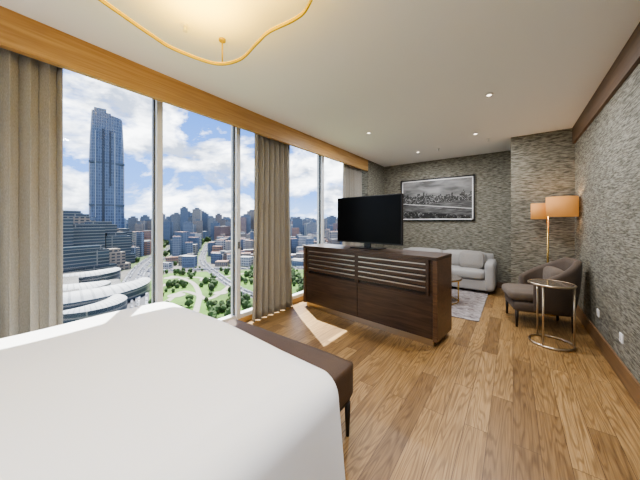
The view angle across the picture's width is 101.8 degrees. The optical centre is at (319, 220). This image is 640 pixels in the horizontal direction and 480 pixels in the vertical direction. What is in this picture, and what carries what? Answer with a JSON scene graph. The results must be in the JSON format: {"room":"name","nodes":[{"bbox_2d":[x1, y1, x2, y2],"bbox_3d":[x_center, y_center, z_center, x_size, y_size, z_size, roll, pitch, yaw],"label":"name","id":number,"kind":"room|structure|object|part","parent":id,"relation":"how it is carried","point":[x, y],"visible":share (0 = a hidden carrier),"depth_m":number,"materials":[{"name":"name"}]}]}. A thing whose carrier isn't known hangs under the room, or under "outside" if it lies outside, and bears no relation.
{"room":"hotel room","nodes":[
{"label":"hotel room","id":0,"kind":"room"},
{"bbox_2d":[0,0,639,166],"bbox_3d":[0.636,-1.510,2.810,4.070,0.120,8.170,0,0,37],"label":"ceiling","id":1,"kind":"structure","parent":0,"point":[414,75],"depth_m":2.28,"materials":[{"name":"white paint"}]},
{"bbox_2d":[181,22,189,32],"bbox_3d":[-0.999,-1.427,1.925,0.060,0.043,0.060,0,0,37],"label":"sprinkler","id":2,"kind":"object","parent":1,"relation":"attached to","point":[184,25],"visible":1,"depth_m":1.92,"materials":[{"name":"white plastic"}]},
{"bbox_2d":[98,0,312,65],"bbox_3d":[-0.708,-1.345,1.214,1.387,0.210,1.398,0,0,37],"label":"ring pendant light","id":3,"kind":"object","parent":1,"relation":"hanging from","point":[222,40],"visible":1,"depth_m":1.76,"materials":[{"name":"gold metal"}]},
{"bbox_2d":[361,160,383,247],"bbox_3d":[1.261,-0.025,6.705,0.430,2.850,0.970,0,0,37],"label":"column","id":4,"kind":"structure","parent":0,"point":[372,179],"depth_m":6.43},
{"bbox_2d":[246,287,639,479],"bbox_3d":[0.636,1.460,2.810,4.070,0.120,8.170,0,0,37],"label":"floor","id":5,"kind":"structure","parent":0,"point":[487,401],"depth_m":1.99,"materials":[{"name":"brown wood"}]},
{"bbox_2d":[0,302,344,479],"bbox_3d":[-1.297,0.775,0.828,2.130,1.250,2.463,0,0,37],"label":"double bed","id":6,"kind":"object","parent":5,"relation":"on","point":[159,390],"visible":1,"depth_m":0.98,"materials":[{"name":"white fabric"}]},
{"bbox_2d":[238,296,302,321],"bbox_3d":[-1.169,1.365,3.546,0.135,0.070,7.000,0,0,37],"label":"window sill","id":7,"kind":"structure","parent":5,"relation":"on","point":[249,317],"depth_m":3.68,"materials":[{"name":"brown wood"}]},
{"bbox_2d":[155,100,162,302],"bbox_3d":[-1.733,-0.035,2.769,0.135,2.730,0.060,0,0,37],"label":"mullion","id":8,"kind":"object","parent":7,"relation":"on","point":[158,105],"visible":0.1,"depth_m":2.73,"materials":[{"name":"silver metal"}]},
{"bbox_2d":[152,99,154,302],"bbox_3d":[-1.750,-0.022,2.737,0.035,2.595,0.012,0,0,37],"label":"gasket","id":9,"kind":"object","parent":8,"relation":"attached to","point":[153,100],"visible":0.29,"depth_m":2.73,"materials":[{"name":"grey rubber"}]},
{"bbox_2d":[218,314,235,321],"bbox_3d":[-1.444,1.302,3.162,0.090,0.055,0.975,0,0,37],"label":"frame","id":10,"kind":"object","parent":7,"relation":"on","point":[229,317],"visible":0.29,"depth_m":3.44,"materials":[{"name":"silver metal"}]},
{"bbox_2d":[231,126,239,319],"bbox_3d":[-1.152,-0.035,3.552,0.135,2.730,0.060,0,0,37],"label":"mullion","id":11,"kind":"object","parent":7,"relation":"on","point":[237,130],"visible":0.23,"depth_m":3.51,"materials":[{"name":"silver metal"}]},
{"bbox_2d":[232,126,234,314],"bbox_3d":[-1.169,-0.022,3.520,0.035,2.595,0.012,0,0,37],"label":"gasket","id":12,"kind":"object","parent":11,"relation":"attached to","point":[233,127],"visible":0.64,"depth_m":3.51,"materials":[{"name":"grey"}]},
{"bbox_2d":[240,308,251,317],"bbox_3d":[-0.863,1.302,3.945,0.090,0.055,0.975,0,0,37],"label":"frame","id":13,"kind":"object","parent":7,"relation":"on","point":[246,312],"visible":0.14,"depth_m":3.66,"materials":[{"name":"silver metal"}]},
{"bbox_2d":[289,145,289,175],"bbox_3d":[-0.570,-0.035,4.335,0.135,2.730,0.060,0,0,37],"label":"mullion","id":14,"kind":"object","parent":7,"relation":"on","point":[289,145],"visible":0.02,"depth_m":4.31,"materials":[{"name":"silver metal"}]},
{"bbox_2d":[292,291,302,298],"bbox_3d":[-0.282,1.302,4.728,0.090,0.055,0.975,0,0,37],"label":"frame","id":15,"kind":"object","parent":7,"relation":"on","point":[298,294],"visible":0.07,"depth_m":4.53,"materials":[{"name":"silver metal"}]},
{"bbox_2d":[317,155,323,243],"bbox_3d":[0.011,-0.035,5.118,0.135,2.730,0.060,0,0,37],"label":"mullion","id":16,"kind":"object","parent":7,"relation":"on","point":[322,157],"visible":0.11,"depth_m":5.08,"materials":[{"name":"silver metal"}]},
{"bbox_2d":[319,155,320,243],"bbox_3d":[-0.007,-0.022,5.086,0.035,2.595,0.012,0,0,37],"label":"gasket","id":17,"kind":"object","parent":16,"relation":"attached to","point":[319,155],"visible":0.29,"depth_m":5.08,"materials":[{"name":"grey rubber"}]},
{"bbox_2d":[226,319,352,436],"bbox_3d":[-0.387,1.155,1.957,1.293,0.489,0.348,0,0,37],"label":"bench","id":18,"kind":"object","parent":5,"relation":"on","point":[340,369],"visible":0.3,"depth_m":1.73,"materials":[{"name":"leather"}]},
{"bbox_3d":[0.180,1.290,1.698,0.040,0.220,0.040,0,0,37],"label":"leg","id":19,"kind":"part","parent":18,"relation":"part of","materials":[{"name":"black wood"}]},
{"bbox_2d":[303,243,451,346],"bbox_3d":[0.673,0.900,3.747,2.130,1.000,0.510,0,0,43],"label":"media console","id":20,"kind":"object","parent":5,"relation":"on","point":[404,293],"visible":0.99,"depth_m":3.30,"materials":[{"name":"brown wood"}]},
{"bbox_3d":[-0.184,0.640,4.225,0.035,0.400,0.030,0,0,43],"label":"frame","id":21,"kind":"part","parent":20,"relation":"part of","materials":[{"name":"brown wood"}]},
{"bbox_3d":[0.146,1.083,3.925,1.007,0.475,0.018,0,0,43],"label":"door","id":22,"kind":"part","parent":20,"relation":"part of","materials":[{"name":"brown wood"}]},
{"bbox_3d":[0.158,0.458,3.906,0.900,0.035,0.030,0,0,43],"label":"frame","id":23,"kind":"part","parent":20,"relation":"part of","materials":[{"name":"brown wood"}]},
{"bbox_2d":[310,251,354,280],"bbox_3d":[0.166,0.650,3.914,0.900,0.360,0.009,0,0,43],"label":"grille","id":24,"kind":"object","parent":20,"relation":"attached to","point":[338,265],"depth_m":3.85,"materials":[{"name":"brown wood"}]},
{"bbox_3d":[0.500,0.640,3.587,0.035,0.400,0.030,0,0,43],"label":"frame","id":25,"kind":"part","parent":20,"relation":"part of","materials":[{"name":"brown wood"}]},
{"bbox_3d":[0.518,0.640,3.570,0.035,0.400,0.030,0,0,43],"label":"frame","id":26,"kind":"part","parent":20,"relation":"part of","materials":[{"name":"brown wood"}]},
{"bbox_2d":[338,193,402,249],"bbox_3d":[0.697,0.018,3.813,1.095,0.765,0.230,0,0,43],"label":"television","id":27,"kind":"object","parent":20,"relation":"on","point":[375,219],"visible":0.99,"depth_m":3.73,"materials":[{"name":"black plastic"}]},
{"bbox_3d":[0.864,0.458,3.248,0.910,0.035,0.030,0,0,43],"label":"frame","id":28,"kind":"part","parent":20,"relation":"part of","materials":[{"name":"brown wood"}]},
{"bbox_2d":[359,256,424,293],"bbox_3d":[0.872,0.650,3.256,0.910,0.360,0.009,0,0,43],"label":"grille","id":29,"kind":"object","parent":20,"relation":"attached to","point":[405,275],"depth_m":3.20,"materials":[{"name":"brown wood"}]},
{"bbox_3d":[0.887,1.083,3.234,1.007,0.475,0.018,0,0,43],"label":"door","id":30,"kind":"part","parent":20,"relation":"part of","materials":[{"name":"brown wood"}]},
{"bbox_3d":[1.209,0.640,2.925,0.035,0.400,0.030,0,0,43],"label":"frame","id":31,"kind":"part","parent":20,"relation":"part of","materials":[{"name":"brown wood"}]},
{"bbox_2d":[452,288,487,321],"bbox_3d":[1.885,1.394,4.953,2.120,0.012,1.800,0,0,37],"label":"area rug","id":32,"kind":"object","parent":5,"relation":"on","point":[470,306],"visible":0.24,"depth_m":4.32,"materials":[{"name":"grey carpet"}]},
{"bbox_2d":[403,247,496,293],"bbox_3d":[2.675,1.002,5.716,1.992,0.773,0.792,0,0,37],"label":"sofa","id":33,"kind":"object","parent":32,"relation":"on","point":[477,270],"visible":0.53,"depth_m":5.19,"materials":[{"name":"fabric"}]},
{"bbox_2d":[406,247,442,252],"bbox_3d":[2.421,0.810,6.061,0.840,0.380,0.240,0,0,37],"label":"cushion","id":34,"kind":"object","parent":33,"relation":"on","point":[411,248],"depth_m":5.96,"materials":[{"name":"fabric"}]},
{"bbox_2d":[443,249,486,267],"bbox_3d":[3.080,0.810,5.573,0.840,0.380,0.240,0,0,37],"label":"cushion","id":35,"kind":"object","parent":33,"relation":"on","point":[455,253],"depth_m":5.55,"materials":[{"name":"fabric"}]},
{"bbox_2d":[452,265,484,278],"bbox_3d":[2.943,1.045,5.388,0.836,0.194,0.584,0,0,37],"label":"seat cushion","id":36,"kind":"object","parent":33,"relation":"on","point":[464,271],"depth_m":5.13,"materials":[{"name":"fabric"}]},
{"bbox_2d":[459,251,484,268],"bbox_3d":[3.113,0.800,5.349,0.460,0.380,0.180,0,-18,33],"label":"throw pillow","id":37,"kind":"object","parent":33,"relation":"on","point":[467,259],"depth_m":5.28,"materials":[{"name":"fabric"}]},
{"bbox_3d":[3.409,1.060,5.185,0.182,0.572,0.762,0,0,37],"label":"arm","id":38,"kind":"part","parent":33,"relation":"part of","materials":[{"name":"fabric"}]},
{"bbox_2d":[452,274,461,304],"bbox_3d":[2.100,1.181,4.606,0.730,0.413,0.730,0,0,37],"label":"coffee table","id":39,"kind":"object","parent":32,"relation":"on","point":[455,278],"visible":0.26,"depth_m":4.46,"materials":[{"name":"gold glass"}]},
{"bbox_2d":[502,257,582,332],"bbox_3d":[3.017,0.949,3.563,0.824,0.902,0.788,0,0,25],"label":"armchair","id":40,"kind":"object","parent":5,"relation":"on","point":[521,296],"visible":0.92,"depth_m":3.34,"materials":[{"name":"fabric"}]},
{"bbox_3d":[2.837,1.290,3.943,0.044,0.220,0.044,0,0,25],"label":"leg","id":41,"kind":"part","parent":40,"relation":"part of","materials":[{"name":"black"}]},
{"bbox_3d":[2.612,1.290,3.452,0.044,0.220,0.044,0,0,25],"label":"leg","id":42,"kind":"part","parent":40,"relation":"part of","materials":[{"name":"black wood"}]},
{"bbox_2d":[502,283,532,301],"bbox_3d":[2.937,1.000,3.600,0.648,0.168,0.588,0,0,25],"label":"seat cushion","id":43,"kind":"object","parent":40,"relation":"on","point":[521,292],"depth_m":3.50,"materials":[{"name":"fabric"}]},
{"bbox_3d":[2.974,1.130,3.583,0.628,0.148,0.628,0,0,25],"label":"seat","id":44,"kind":"part","parent":40,"relation":"part of","materials":[{"name":"fabric"}]},
{"bbox_2d":[543,266,563,278],"bbox_3d":[3.156,0.790,3.500,0.170,0.330,0.470,0,0,25],"label":"lumbar cushion","id":45,"kind":"object","parent":40,"relation":"on","point":[548,271],"depth_m":3.49,"materials":[{"name":"fabric"}]},
{"bbox_2d":[527,279,576,351],"bbox_3d":[2.648,1.053,2.978,0.428,0.693,0.428,0,0,37],"label":"side table","id":46,"kind":"object","parent":5,"relation":"on","point":[548,283],"visible":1,"depth_m":2.88,"materials":[{"name":"silver glass"}]},
{"bbox_3d":[2.653,1.055,3.173,0.020,0.670,0.020,0,0,37],"label":"leg","id":47,"kind":"part","parent":46,"relation":"part of","materials":[{"name":"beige metal"}]},
{"bbox_3d":[2.477,1.055,2.886,0.020,0.670,0.020,0,0,37],"label":"leg","id":48,"kind":"part","parent":46,"relation":"part of","materials":[{"name":"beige metal"}]},
{"bbox_3d":[2.814,1.055,2.876,0.020,0.670,0.020,0,0,37],"label":"leg","id":49,"kind":"part","parent":46,"relation":"part of","materials":[{"name":"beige metal"}]},
{"bbox_2d":[531,196,578,315],"bbox_3d":[3.506,0.522,3.899,0.530,1.755,0.400,0,0,37],"label":"floor lamp","id":50,"kind":"object","parent":5,"relation":"on","point":[556,206],"visible":0.86,"depth_m":3.78,"materials":[{"name":"orange fabric"}]},
{"bbox_3d":[3.433,-0.152,4.077,0.200,0.245,0.200,0,0,37],"label":"lamp shade","id":51,"kind":"part","parent":50,"relation":"part of","materials":[{"name":"brown fabric"}]},
{"bbox_3d":[3.562,-0.210,3.832,0.360,0.290,0.360,0,0,37],"label":"lamp shade","id":52,"kind":"part","parent":50,"relation":"part of","materials":[{"name":"brown fabric"}]},
{"bbox_2d":[384,150,510,282],"bbox_3d":[3.007,-0.025,6.087,3.970,2.850,0.120,0,0,37],"label":"wall","id":53,"kind":"structure","parent":0,"point":[490,232],"depth_m":5.70,"materials":[{"name":"stone"}]},
{"bbox_2d":[401,174,474,220],"bbox_3d":[2.739,-0.510,6.187,1.640,1.020,0.039,0,0,37],"label":"picture","id":54,"kind":"object","parent":53,"relation":"attached to","point":[452,198],"visible":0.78,"depth_m":6.11,"materials":[{"name":"black plastic"}]},
{"bbox_3d":[2.739,-1.005,6.187,1.640,0.030,0.039,0,0,37],"label":"frame","id":55,"kind":"part","parent":54,"relation":"part of","materials":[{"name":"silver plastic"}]},
{"bbox_3d":[2.739,-0.015,6.187,1.640,0.030,0.039,0,0,37],"label":"frame","id":56,"kind":"part","parent":54,"relation":"part of","materials":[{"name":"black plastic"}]},
{"bbox_3d":[3.385,-0.510,5.707,0.030,1.020,0.039,0,0,37],"label":"frame","id":57,"kind":"part","parent":54,"relation":"part of","materials":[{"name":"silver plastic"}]},
{"bbox_2d":[496,282,504,287],"bbox_3d":[2.818,1.340,6.143,2.740,0.120,0.016,0,0,37],"label":"baseboard","id":58,"kind":"structure","parent":53,"relation":"attached to","point":[499,284],"depth_m":5.44,"materials":[{"name":"brown wood"}]},
{"bbox_2d":[511,128,574,283],"bbox_3d":[3.940,-0.025,4.685,0.800,2.850,1.020,0,0,37],"label":"wall pillar","id":59,"kind":"structure","parent":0,"point":[542,164],"depth_m":4.29,"materials":[{"name":"stone"}]},
{"bbox_2d":[575,63,639,383],"bbox_3d":[2.237,-0.025,1.621,0.120,2.850,8.170,0,0,37],"label":"wall","id":60,"kind":"structure","parent":0,"point":[607,154],"depth_m":2.48,"materials":[{"name":"stone"}]},
{"bbox_2d":[572,22,639,143],"bbox_3d":[1.873,-1.325,1.256,0.030,0.250,6.950,0,0,37],"label":"trim","id":61,"kind":"structure","parent":60,"relation":"attached to","point":[628,59],"depth_m":2.44,"materials":[{"name":"brown wood"}]},
{"bbox_2d":[576,304,639,408],"bbox_3d":[1.878,1.315,1.252,0.018,0.170,6.950,0,0,37],"label":"baseboard","id":62,"kind":"structure","parent":60,"relation":"attached to","point":[625,376],"depth_m":2.42,"materials":[{"name":"brown wood"}]},
{"bbox_2d":[619,332,623,343],"bbox_3d":[2.652,1.030,2.291,0.014,0.080,0.080,0,0,37],"label":"wall outlet","id":63,"kind":"object","parent":60,"relation":"attached to","point":[621,336],"visible":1,"depth_m":2.27,"materials":[{"name":"white plastic"}]},
{"label":"outside","id":64,"kind":"structure","parent":0,"visible":0},
{"bbox_2d":[120,241,302,281],"bbox_3d":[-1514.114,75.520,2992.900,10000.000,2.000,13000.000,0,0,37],"label":"ground","id":65,"kind":"structure","parent":64,"point":[124,273],"depth_m":425.88,"materials":[{"name":"grey concrete"}]},
{"bbox_2d":[63,210,134,272],"bbox_3d":[-405.124,28.620,380.574,194.067,91.800,262.777,0,0,37],"label":"blocks","id":66,"kind":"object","parent":65,"relation":"on","point":[88,245],"visible":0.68,"depth_m":394.55,"materials":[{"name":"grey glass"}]},
{"bbox_2d":[88,107,124,227],"bbox_3d":[-663.529,-133.380,810.675,84.505,415.800,98.101,0,0,37],"label":"skyscraper","id":67,"kind":"structure","parent":65,"relation":"on","point":[106,140],"depth_m":786.00,"materials":[{"name":"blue glass"}]},
{"bbox_3d":[-671.887,-329.580,803.835,39.600,23.400,39.600,0,0,-39],"label":"crown","id":68,"kind":"part","parent":67,"relation":"part of","materials":[{"name":"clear glass"}]},
{"bbox_2d":[63,267,150,323],"bbox_3d":[-258.865,65.520,244.305,206.071,18.000,155.169,0,0,37],"label":"shopping centre","id":69,"kind":"structure","parent":65,"relation":"on","point":[86,294],"depth_m":225.36,"materials":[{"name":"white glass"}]},
{"bbox_2d":[81,206,341,268],"bbox_3d":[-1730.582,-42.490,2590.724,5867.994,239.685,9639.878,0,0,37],"label":"city skyline","id":70,"kind":"object","parent":65,"relation":"on","point":[184,231],"visible":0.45,"depth_m":705.25},
{"bbox_2d":[135,237,302,318],"bbox_3d":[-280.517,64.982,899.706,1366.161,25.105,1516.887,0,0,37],"label":"park trees","id":71,"kind":"object","parent":65,"relation":"on","point":[213,307],"visible":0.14,"depth_m":289.72,"materials":[{"name":"green plant"}]},
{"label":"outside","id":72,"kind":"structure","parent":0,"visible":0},
{"bbox_2d":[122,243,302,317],"bbox_3d":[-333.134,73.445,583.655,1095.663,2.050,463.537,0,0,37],"label":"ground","id":73,"kind":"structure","parent":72,"point":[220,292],"depth_m":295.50,"materials":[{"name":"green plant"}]},
{"bbox_3d":[-1.816,-0.025,-0.408,3.970,2.850,0.120,0,0,37],"label":"wall","id":74,"kind":"structure","parent":0,"visible":0},
{"bbox_2d":[0,6,367,170],"bbox_3d":[-0.962,-1.320,3.393,0.050,0.260,7.000,0,0,37],"label":"window header","id":75,"kind":"object","parent":74,"relation":"attached to","point":[19,33],"visible":1,"depth_m":2.38,"materials":[{"name":"brown wood"}]},
{"bbox_3d":[-1.049,-1.415,3.451,0.024,0.023,6.950,0,0,37],"label":"rail","id":76,"kind":"object","parent":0,"visible":0},
{"bbox_2d":[0,47,62,338],"bbox_3d":[-2.359,-0.007,1.685,0.109,2.785,0.994,0,0,37],"label":"window curtain","id":77,"kind":"object","parent":76,"relation":"hanging from","point":[31,90],"visible":0.7,"depth_m":1.92,"materials":[{"name":"beige fabric"}]},
{"bbox_2d":[252,133,292,321],"bbox_3d":[-0.700,-0.007,3.922,0.112,2.785,0.844,0,0,37],"label":"window curtain","id":78,"kind":"object","parent":76,"relation":"hanging from","point":[272,274],"visible":0.9,"depth_m":3.87,"materials":[{"name":"beige fabric"}]},
{"bbox_2d":[342,164,361,245],"bbox_3d":[0.738,-0.007,5.857,0.102,2.785,0.844,0,0,37],"label":"window curtain","id":79,"kind":"object","parent":76,"relation":"hanging from","point":[352,176],"visible":0.14,"depth_m":5.78,"materials":[{"name":"beige fabric"}]}
]}

